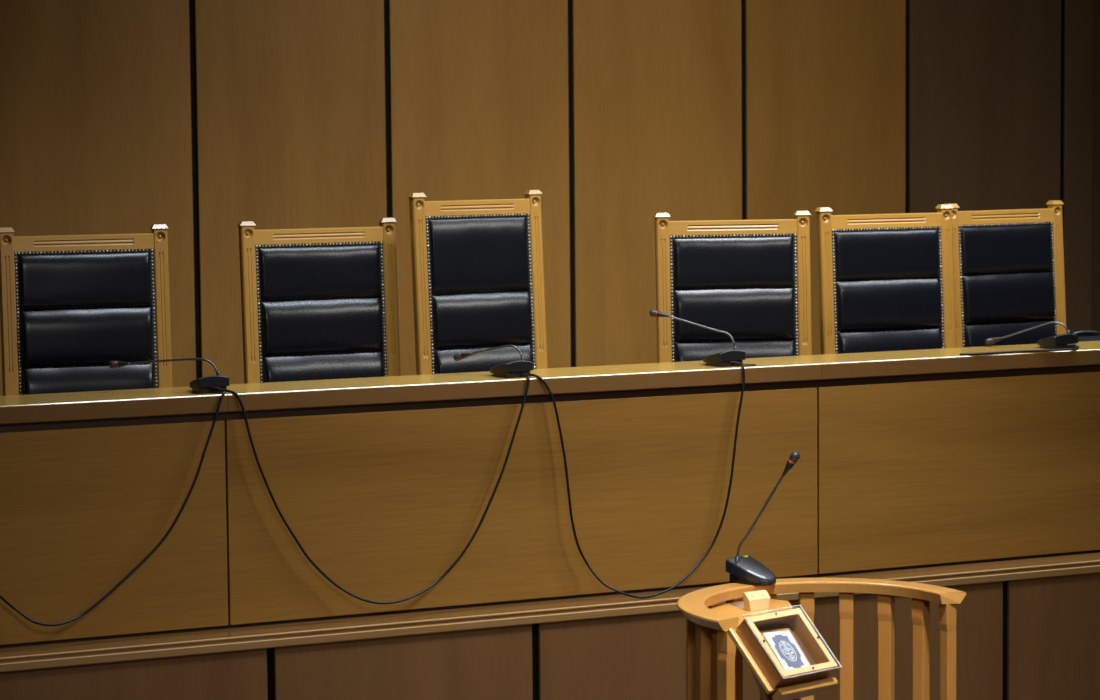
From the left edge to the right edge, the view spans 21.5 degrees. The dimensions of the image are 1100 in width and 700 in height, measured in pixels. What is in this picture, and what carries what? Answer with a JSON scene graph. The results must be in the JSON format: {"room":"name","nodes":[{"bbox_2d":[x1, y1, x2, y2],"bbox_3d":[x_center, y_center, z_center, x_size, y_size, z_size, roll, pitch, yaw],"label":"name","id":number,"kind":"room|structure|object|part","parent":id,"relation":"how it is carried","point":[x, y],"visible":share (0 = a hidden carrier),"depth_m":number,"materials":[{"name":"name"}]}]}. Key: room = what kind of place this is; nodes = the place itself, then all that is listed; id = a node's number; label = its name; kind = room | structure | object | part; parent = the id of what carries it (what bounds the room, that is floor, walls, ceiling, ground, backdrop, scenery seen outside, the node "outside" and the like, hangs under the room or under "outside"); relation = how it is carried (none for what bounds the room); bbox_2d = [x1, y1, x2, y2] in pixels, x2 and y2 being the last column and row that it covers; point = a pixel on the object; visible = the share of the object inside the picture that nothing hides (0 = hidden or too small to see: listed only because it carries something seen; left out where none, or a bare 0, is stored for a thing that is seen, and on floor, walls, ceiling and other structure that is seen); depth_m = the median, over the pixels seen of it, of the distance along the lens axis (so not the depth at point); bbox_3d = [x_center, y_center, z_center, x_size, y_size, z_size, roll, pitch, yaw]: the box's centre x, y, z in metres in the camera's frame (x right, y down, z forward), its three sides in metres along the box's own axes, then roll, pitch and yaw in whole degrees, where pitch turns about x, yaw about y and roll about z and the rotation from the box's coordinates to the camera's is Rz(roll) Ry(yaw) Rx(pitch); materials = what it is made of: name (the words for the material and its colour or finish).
{"room":"courtroom","nodes":[
{"label":"courtroom","id":0,"kind":"room"},
{"bbox_2d":[0,0,1092,395],"bbox_3d":[-2.925,-0.951,16.058,14.230,4.800,0.120,-3,5,-25],"label":"wall","id":1,"kind":"structure","parent":0,"point":[199,119],"depth_m":17.31,"materials":[{"name":"brown wood"}]},
{"bbox_3d":[-2.550,-1.413,16.142,1.143,3.890,0.022,-3,5,-25],"label":"wall panel","id":2,"kind":"part","parent":1,"relation":"part of","materials":[{"name":"brown wood"}]},
{"bbox_3d":[-1.481,-1.464,16.636,1.143,3.890,0.022,-3,5,-25],"label":"wall panel","id":3,"kind":"part","parent":1,"relation":"part of","materials":[{"name":"brown wood"}]},
{"bbox_3d":[-0.411,-1.514,17.130,1.143,3.890,0.022,-3,5,-25],"label":"wall panel","id":4,"kind":"part","parent":1,"relation":"part of","materials":[{"name":"brown wood"}]},
{"bbox_3d":[0.658,-1.565,17.624,1.143,3.890,0.022,-3,5,-25],"label":"wall panel","id":5,"kind":"part","parent":1,"relation":"part of","materials":[{"name":"brown wood"}]},
{"bbox_3d":[1.728,-1.616,18.118,1.143,3.890,0.022,-3,5,-25],"label":"wall panel","id":6,"kind":"part","parent":1,"relation":"part of","materials":[{"name":"brown wood"}]},
{"bbox_3d":[2.797,-1.667,18.612,1.143,3.890,0.022,-3,5,-25],"label":"wall panel","id":7,"kind":"part","parent":1,"relation":"part of","materials":[{"name":"brown wood"}]},
{"bbox_3d":[3.446,-1.698,18.912,0.215,3.890,0.022,-3,5,-25],"label":"wall panel","id":8,"kind":"part","parent":1,"relation":"part of","materials":[{"name":"brown wood"}]},
{"bbox_2d":[1091,0,1099,332],"bbox_3d":[7.422,-0.611,10.795,0.100,4.800,18.360,-3,5,-25],"label":"wall","id":9,"kind":"structure","parent":0,"point":[1095,302],"depth_m":18.96,"materials":[{"name":"brown wood"}]},
{"bbox_3d":[0.946,2.139,7.995,14.430,0.100,18.560,-3,5,-25],"label":"floor","id":10,"kind":"structure","parent":0,"visible":0},
{"bbox_2d":[0,341,1099,699],"bbox_3d":[-0.300,0.922,12.323,12.100,1.633,0.810,-3,5,-25],"label":"bench","id":11,"kind":"object","parent":10,"relation":"on","point":[978,476],"visible":0.93,"depth_m":12.13,"materials":[{"name":"brown wood"}]},
{"bbox_2d":[0,387,224,625],"bbox_3d":[-1.899,0.621,11.295,1.356,0.890,0.143,-3,5,-25],"label":"microphone cable","id":12,"kind":"object","parent":11,"relation":"hanging from","point":[209,388],"visible":1,"depth_m":11.43,"materials":[{"name":"black plastic"}]},
{"bbox_2d":[0,386,226,423],"bbox_3d":[-2.601,0.257,11.155,2.724,0.073,0.392,-3,5,-25],"label":"countertop","id":13,"kind":"structure","parent":11,"relation":"on","point":[170,392],"depth_m":11.49,"materials":[{"name":"brown wood"}]},
{"bbox_3d":[-2.534,0.752,11.060,2.718,0.827,0.030,-3,5,-25],"label":"panel","id":14,"kind":"part","parent":11,"relation":"part of","materials":[{"name":"brown wood"}]},
{"bbox_3d":[-1.640,1.519,11.344,1.127,0.627,0.020,-3,5,-25],"label":"plinth panel","id":15,"kind":"part","parent":11,"relation":"part of","materials":[{"name":"brown wood"}]},
{"bbox_2d":[109,358,228,393],"bbox_3d":[-1.527,0.101,11.625,0.470,0.138,0.210,-1,5,-11],"label":"gooseneck microphone","id":16,"kind":"object","parent":11,"relation":"on","point":[200,385],"visible":1,"depth_m":11.60,"materials":[{"name":"black plastic"}]},
{"bbox_2d":[209,373,529,603],"bbox_3d":[-0.699,0.579,11.841,1.388,0.905,0.165,-3,5,-25],"label":"microphone cable","id":17,"kind":"object","parent":11,"relation":"hanging from","point":[526,375],"visible":1,"depth_m":11.79,"materials":[{"name":"black plastic"}]},
{"bbox_3d":[-0.587,1.469,11.830,1.127,0.627,0.020,-3,5,-25],"label":"plinth panel","id":18,"kind":"part","parent":11,"relation":"part of","materials":[{"name":"brown wood"}]},
{"bbox_2d":[453,345,532,377],"bbox_3d":[-0.236,0.040,12.256,0.360,0.133,0.149,4,7,44],"label":"gooseneck microphone","id":19,"kind":"object","parent":11,"relation":"on","point":[514,369],"visible":1,"depth_m":12.15,"materials":[{"name":"black plastic"}]},
{"bbox_3d":[-0.062,0.634,12.202,2.718,0.827,0.030,-3,5,-25],"label":"panel","id":20,"kind":"part","parent":11,"relation":"part of","materials":[{"name":"brown wood"}]},
{"bbox_2d":[225,357,821,411],"bbox_3d":[-0.129,0.140,12.296,2.724,0.073,0.392,-3,5,-25],"label":"countertop","id":21,"kind":"structure","parent":11,"relation":"on","point":[627,369],"depth_m":12.19,"materials":[{"name":"brown wood"}]},
{"bbox_2d":[521,361,744,597],"bbox_3d":[0.388,0.559,12.328,1.042,0.974,0.181,-3,5,-25],"label":"microphone cable","id":22,"kind":"object","parent":11,"relation":"hanging from","point":[735,362],"visible":1,"depth_m":12.28,"materials":[{"name":"black plastic"}]},
{"bbox_3d":[0.466,1.419,12.316,1.127,0.627,0.020,-3,5,-25],"label":"plinth panel","id":23,"kind":"part","parent":11,"relation":"part of","materials":[{"name":"brown wood"}]},
{"bbox_2d":[649,310,745,366],"bbox_3d":[0.654,-0.056,12.683,0.429,0.238,0.167,3,6,36],"label":"gooseneck microphone","id":24,"kind":"object","parent":11,"relation":"on","point":[721,359],"visible":1,"depth_m":12.58,"materials":[{"name":"black plastic"}]},
{"bbox_2d":[734,364,755,365],"bbox_3d":[0.846,0.065,12.571,0.096,0.010,0.015,-1,5,-2],"label":"microphone cable","id":25,"kind":"object","parent":11,"relation":"on","point":[734,364],"visible":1,"depth_m":12.57,"materials":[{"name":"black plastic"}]},
{"bbox_3d":[1.519,1.369,12.803,1.127,0.627,0.020,-3,5,-25],"label":"plinth panel","id":26,"kind":"part","parent":11,"relation":"part of","materials":[{"name":"brown wood"}]},
{"bbox_2d":[782,341,1099,379],"bbox_3d":[2.343,0.022,13.438,2.724,0.073,0.392,-3,5,-25],"label":"countertop","id":27,"kind":"structure","parent":11,"relation":"on","point":[1084,345],"depth_m":13.11,"materials":[{"name":"brown wood"}]},
{"bbox_3d":[2.410,0.517,13.344,2.718,0.827,0.030,-3,5,-25],"label":"panel","id":28,"kind":"part","parent":11,"relation":"part of","materials":[{"name":"brown wood"}]},
{"bbox_2d":[960,344,1078,355],"bbox_3d":[2.129,-0.002,13.146,0.647,0.025,0.071,-3,5,-25],"label":"microphone cable","id":29,"kind":"object","parent":11,"relation":"on","point":[1067,345],"visible":1,"depth_m":13.13,"materials":[{"name":"black plastic"}]},
{"bbox_2d":[985,321,1078,348],"bbox_3d":[2.239,-0.075,13.417,0.426,0.124,0.178,3,6,36],"label":"gooseneck microphone","id":30,"kind":"object","parent":11,"relation":"on","point":[1060,341],"visible":1,"depth_m":13.31,"materials":[{"name":"black plastic"}]},
{"bbox_3d":[2.572,1.319,13.289,1.127,0.627,0.020,-3,5,-25],"label":"plinth panel","id":31,"kind":"part","parent":11,"relation":"part of","materials":[{"name":"brown wood"}]},
{"bbox_2d":[1072,330,1099,341],"bbox_3d":[2.667,-0.050,13.958,0.345,0.096,0.155,-3,5,-25],"label":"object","id":32,"kind":"object","parent":11,"relation":"on","point":[1084,335],"visible":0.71,"depth_m":13.92,"materials":[{"name":"black plastic"}]},
{"bbox_3d":[2.576,-0.076,13.944,0.170,0.039,0.024,-3,5,-25],"label":"handle","id":33,"kind":"part","parent":32,"relation":"part of","materials":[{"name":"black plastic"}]},
{"bbox_2d":[677,578,965,699],"bbox_3d":[0.811,1.377,9.330,0.961,1.200,0.606,-3,5,-25],"label":"stand","id":34,"kind":"object","parent":10,"relation":"on","point":[708,622],"visible":0.89,"depth_m":9.40,"materials":[{"name":"brown wood"}]},
{"bbox_2d":[709,599,793,634],"bbox_3d":[0.611,0.848,9.190,0.316,0.018,0.629,0,5,6],"label":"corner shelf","id":35,"kind":"object","parent":34,"relation":"attached to","point":[732,607],"depth_m":9.29,"materials":[{"name":"brown wood"}]},
{"bbox_2d":[743,590,769,610],"bbox_3d":[0.661,0.802,9.281,0.089,0.057,0.034,-4,6,-35],"label":"wood block","id":36,"kind":"object","parent":34,"relation":"on","point":[760,599],"visible":1,"depth_m":9.27,"materials":[{"name":"beige wood"}]},
{"bbox_2d":[726,451,799,584],"bbox_3d":[0.694,0.545,9.476,0.226,0.435,0.126,3,6,35],"label":"gooseneck microphone","id":37,"kind":"object","parent":34,"relation":"on","point":[745,569],"visible":1,"depth_m":9.48,"materials":[{"name":"black plastic"}]},
{"bbox_2d":[727,605,841,699],"bbox_3d":[0.708,1.405,8.697,0.327,1.250,0.284,-3,5,-25],"label":"box","id":38,"kind":"object","parent":34,"relation":"attached to","point":[770,677],"visible":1,"depth_m":8.62,"materials":[{"name":"brown wood"}]},
{"bbox_3d":[0.592,0.920,8.589,0.017,0.177,0.177,-5,6,-42],"label":"moulding","id":39,"kind":"part","parent":38,"relation":"part of","materials":[{"name":"brown wood"}]},
{"bbox_3d":[0.687,0.917,8.677,0.241,0.172,0.171,-5,6,-42],"label":"board","id":40,"kind":"part","parent":38,"relation":"part of","materials":[{"name":"brown wood"}]},
{"bbox_2d":[759,628,810,670],"bbox_3d":[0.705,0.904,8.664,0.129,0.129,0.124,-4,6,-40],"label":"book","id":41,"kind":"object","parent":38,"relation":"in","point":[782,642],"visible":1,"depth_m":8.66,"materials":[{"name":"beige paper"}]},
{"bbox_3d":[0.705,0.890,8.654,0.235,0.197,0.196,-5,6,-42],"label":"case frame","id":42,"kind":"part","parent":38,"relation":"part of","materials":[{"name":"brown wood"}]},
{"bbox_3d":[0.806,0.798,9.282,0.961,0.036,0.605,-3,5,-25],"label":"handrail","id":43,"kind":"part","parent":34,"relation":"part of","materials":[{"name":"brown wood"}]},
{"bbox_3d":[-1.915,1.159,14.090,14.220,0.899,4.610,-3,5,-25],"label":"floor","id":44,"kind":"structure","parent":0,"visible":0},
{"bbox_2d":[0,224,171,395],"bbox_3d":[-1.936,0.160,12.430,0.745,1.366,0.702,-2,5,-19],"label":"chair","id":45,"kind":"object","parent":44,"relation":"on","point":[71,306],"visible":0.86,"depth_m":12.62,"materials":[{"name":"black leather"}]},
{"bbox_3d":[-2.346,0.162,12.585,0.064,1.344,0.142,-2,5,-19],"label":"post","id":46,"kind":"part","parent":45,"relation":"part of","materials":[{"name":"brown wood"}]},
{"bbox_3d":[-2.034,-0.469,12.643,0.617,0.067,0.038,-2,5,-19],"label":"rail","id":47,"kind":"part","parent":45,"relation":"part of","materials":[{"name":"brown wood"}]},
{"bbox_2d":[18,251,151,309],"bbox_3d":[-2.025,-0.300,12.636,0.578,0.245,0.045,-2,5,-19],"label":"backrest cushion","id":48,"kind":"object","parent":45,"relation":"on","point":[47,280],"depth_m":12.62,"materials":[{"name":"black leather"}]},
{"bbox_2d":[20,306,152,366],"bbox_3d":[-2.016,-0.059,12.636,0.578,0.250,0.056,-2,5,-19],"label":"backrest cushion","id":49,"kind":"object","parent":45,"relation":"on","point":[50,336],"depth_m":12.61,"materials":[{"name":"black leather"}]},
{"bbox_2d":[22,363,153,394],"bbox_3d":[-2.008,0.184,12.640,0.578,0.249,0.060,-2,5,-19],"label":"backrest cushion","id":50,"kind":"object","parent":45,"relation":"on","point":[37,378],"depth_m":12.61,"materials":[{"name":"black leather"}]},
{"bbox_3d":[-1.710,0.138,12.805,0.064,1.344,0.142,-2,5,-19],"label":"post","id":51,"kind":"part","parent":45,"relation":"part of","materials":[{"name":"brown wood"}]},
{"bbox_2d":[237,218,400,383],"bbox_3d":[-0.931,0.110,12.922,0.745,1.366,0.702,-3,5,-24],"label":"chair","id":52,"kind":"object","parent":44,"relation":"on","point":[317,303],"visible":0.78,"depth_m":13.10,"materials":[{"name":"black leather"}]},
{"bbox_3d":[-1.351,0.115,13.043,0.064,1.344,0.142,-3,5,-24],"label":"post","id":53,"kind":"part","parent":52,"relation":"part of","materials":[{"name":"brown wood"}]},
{"bbox_3d":[-1.049,-0.518,13.127,0.617,0.067,0.038,-3,5,-24],"label":"rail","id":54,"kind":"part","parent":52,"relation":"part of","materials":[{"name":"brown wood"}]},
{"bbox_2d":[259,244,380,300],"bbox_3d":[-1.039,-0.349,13.120,0.578,0.245,0.045,-3,5,-24],"label":"backrest cushion","id":55,"kind":"object","parent":52,"relation":"on","point":[287,272],"depth_m":13.10,"materials":[{"name":"black leather"}]},
{"bbox_3d":[-1.032,-0.114,13.128,0.609,0.738,0.055,-3,5,-24],"label":"braid trim","id":56,"kind":"part","parent":52,"relation":"part of","materials":[{"name":"black"}]},
{"bbox_2d":[261,297,382,355],"bbox_3d":[-1.028,-0.108,13.121,0.578,0.250,0.056,-3,5,-24],"label":"backrest cushion","id":57,"kind":"object","parent":52,"relation":"on","point":[290,326],"depth_m":13.10,"materials":[{"name":"black leather"}]},
{"bbox_2d":[263,350,383,382],"bbox_3d":[-1.019,0.135,13.125,0.578,0.249,0.060,-3,5,-24],"label":"backrest cushion","id":58,"kind":"object","parent":52,"relation":"on","point":[278,365],"depth_m":13.10,"materials":[{"name":"black leather"}]},
{"bbox_3d":[-0.736,0.087,13.313,0.064,1.344,0.142,-3,5,-24],"label":"post","id":59,"kind":"part","parent":52,"relation":"part of","materials":[{"name":"brown wood"}]},
{"bbox_2d":[407,190,547,374],"bbox_3d":[-0.188,0.032,13.083,0.677,1.482,0.702,-3,5,-30],"label":"chair","id":60,"kind":"object","parent":44,"relation":"on","point":[478,266],"visible":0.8,"depth_m":13.25,"materials":[{"name":"black leather"}]},
{"bbox_3d":[-0.589,0.038,13.175,0.064,1.461,0.142,-3,5,-30],"label":"post","id":61,"kind":"part","parent":60,"relation":"part of","materials":[{"name":"brown wood"}]},
{"bbox_3d":[-0.337,-0.653,13.276,0.548,0.067,0.038,-3,5,-30],"label":"rail","id":62,"kind":"part","parent":60,"relation":"part of","materials":[{"name":"brown wood"}]},
{"bbox_2d":[429,216,528,294],"bbox_3d":[-0.323,-0.432,13.273,0.509,0.350,0.050,-3,5,-30],"label":"backrest cushion","id":63,"kind":"object","parent":60,"relation":"on","point":[469,255],"depth_m":13.26,"materials":[{"name":"black leather"}]},
{"bbox_3d":[-0.314,-0.195,13.281,0.540,0.848,0.062,-3,5,-30],"label":"braid trim","id":64,"kind":"part","parent":60,"relation":"part of","materials":[{"name":"black"}]},
{"bbox_2d":[432,291,531,348],"bbox_3d":[-0.308,-0.139,13.275,0.509,0.250,0.056,-3,5,-30],"label":"backrest cushion","id":65,"kind":"object","parent":60,"relation":"on","point":[460,319],"depth_m":13.25,"materials":[{"name":"black leather"}]},
{"bbox_2d":[434,344,533,373],"bbox_3d":[-0.297,0.106,13.280,0.509,0.254,0.061,-3,5,-30],"label":"backrest cushion","id":66,"kind":"object","parent":60,"relation":"on","point":[444,362],"depth_m":13.24,"materials":[{"name":"black leather"}]},
{"bbox_3d":[-0.066,0.009,13.476,0.064,1.461,0.142,-3,5,-30],"label":"post","id":67,"kind":"part","parent":60,"relation":"part of","materials":[{"name":"brown wood"}]},
{"bbox_2d":[653,210,811,362],"bbox_3d":[0.907,0.053,13.406,0.745,1.366,0.702,-1,5,-9],"label":"chair","id":68,"kind":"object","parent":44,"relation":"on","point":[748,280],"visible":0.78,"depth_m":13.61,"materials":[{"name":"black leather"}]},
{"bbox_3d":[0.531,0.049,13.631,0.064,1.344,0.142,-1,5,-9],"label":"post","id":69,"kind":"part","parent":68,"relation":"part of","materials":[{"name":"brown wood"}]},
{"bbox_3d":[0.858,-0.577,13.631,0.617,0.067,0.038,-1,5,-9],"label":"rail","id":70,"kind":"part","parent":68,"relation":"part of","materials":[{"name":"brown wood"}]},
{"bbox_2d":[673,236,793,289],"bbox_3d":[0.863,-0.408,13.623,0.578,0.245,0.045,-1,5,-9],"label":"backrest cushion","id":71,"kind":"object","parent":68,"relation":"on","point":[699,262],"depth_m":13.61,"materials":[{"name":"black leather"}]},
{"bbox_3d":[0.867,-0.173,13.630,0.609,0.738,0.055,-1,5,-9],"label":"braid trim","id":72,"kind":"part","parent":68,"relation":"part of","materials":[{"name":"black"}]},
{"bbox_2d":[674,287,794,340],"bbox_3d":[0.869,-0.167,13.622,0.578,0.250,0.056,-1,5,-9],"label":"backrest cushion","id":73,"kind":"object","parent":68,"relation":"on","point":[745,313],"depth_m":13.60,"materials":[{"name":"black leather"}]},
{"bbox_2d":[675,339,794,361],"bbox_3d":[0.873,0.076,13.625,0.578,0.249,0.060,-1,5,-9],"label":"backrest cushion","id":74,"kind":"object","parent":68,"relation":"on","point":[685,349],"depth_m":13.61,"materials":[{"name":"black leather"}]},
{"bbox_3d":[1.196,0.034,13.733,0.064,1.344,0.142,-1,5,-9],"label":"post","id":75,"kind":"part","parent":68,"relation":"part of","materials":[{"name":"brown wood"}]},
{"bbox_2d":[815,204,955,354],"bbox_3d":[1.758,-0.006,14.024,0.745,1.366,0.702,-2,5,-22],"label":"chair","id":76,"kind":"object","parent":44,"relation":"on","point":[886,281],"visible":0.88,"depth_m":14.20,"materials":[{"name":"black leather"}]},
{"bbox_3d":[1.340,-0.002,14.154,0.064,1.344,0.142,-2,5,-22],"label":"post","id":77,"kind":"part","parent":76,"relation":"part of","materials":[{"name":"brown wood"}]},
{"bbox_3d":[1.645,-0.634,14.232,0.617,0.067,0.038,-2,5,-22],"label":"rail","id":78,"kind":"part","parent":76,"relation":"part of","materials":[{"name":"brown wood"}]},
{"bbox_2d":[835,229,938,280],"bbox_3d":[1.655,-0.466,14.225,0.578,0.245,0.045,-2,5,-22],"label":"backrest cushion","id":79,"kind":"object","parent":76,"relation":"on","point":[860,254],"depth_m":14.21,"materials":[{"name":"black leather"}]},
{"bbox_3d":[1.662,-0.231,14.233,0.609,0.738,0.055,-2,5,-22],"label":"braid trim","id":80,"kind":"part","parent":76,"relation":"part of","materials":[{"name":"black"}]},
{"bbox_2d":[836,278,940,330],"bbox_3d":[1.665,-0.224,14.226,0.578,0.250,0.056,-2,5,-22],"label":"backrest cushion","id":81,"kind":"object","parent":76,"relation":"on","point":[862,304],"depth_m":14.20,"materials":[{"name":"black leather"}]},
{"bbox_2d":[838,327,942,353],"bbox_3d":[1.674,0.018,14.229,0.578,0.249,0.060,-2,5,-22],"label":"backrest cushion","id":82,"kind":"object","parent":76,"relation":"on","point":[850,339],"depth_m":14.21,"materials":[{"name":"black leather"}]},
{"bbox_3d":[1.961,-0.029,14.411,0.064,1.344,0.142,-2,5,-22],"label":"post","id":83,"kind":"part","parent":76,"relation":"part of","materials":[{"name":"brown wood"}]},
{"bbox_2d":[950,200,1066,347],"bbox_3d":[2.441,-0.048,14.456,0.745,1.366,0.702,-3,5,-30],"label":"chair","id":84,"kind":"object","parent":44,"relation":"on","point":[1008,265],"visible":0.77,"depth_m":14.62,"materials":[{"name":"black leather"}]},
{"bbox_3d":[2.009,-0.039,14.528,0.064,1.344,0.142,-3,5,-30],"label":"post","id":85,"kind":"part","parent":84,"relation":"part of","materials":[{"name":"brown wood"}]},
{"bbox_3d":[2.293,-0.674,14.646,0.617,0.067,0.038,-3,5,-30],"label":"rail","id":86,"kind":"part","parent":84,"relation":"part of","materials":[{"name":"brown wood"}]},
{"bbox_2d":[961,224,1051,274],"bbox_3d":[2.306,-0.506,14.641,0.578,0.245,0.045,-3,5,-30],"label":"backrest cushion","id":87,"kind":"object","parent":84,"relation":"on","point":[986,249],"depth_m":14.62,"materials":[{"name":"black leather"}]},
{"bbox_2d":[963,271,1054,323],"bbox_3d":[2.319,-0.265,14.643,0.578,0.250,0.056,-3,5,-30],"label":"backrest cushion","id":88,"kind":"object","parent":84,"relation":"on","point":[989,297],"depth_m":14.62,"materials":[{"name":"black leather"}]},
{"bbox_2d":[965,319,1055,346],"bbox_3d":[2.330,-0.022,14.648,0.578,0.249,0.060,-3,5,-30],"label":"backrest cushion","id":89,"kind":"object","parent":84,"relation":"on","point":[977,331],"depth_m":14.62,"materials":[{"name":"black leather"}]},
{"bbox_3d":[2.589,-0.073,14.867,0.064,1.344,0.142,-3,5,-30],"label":"post","id":90,"kind":"part","parent":84,"relation":"part of","materials":[{"name":"brown wood"}]}
]}

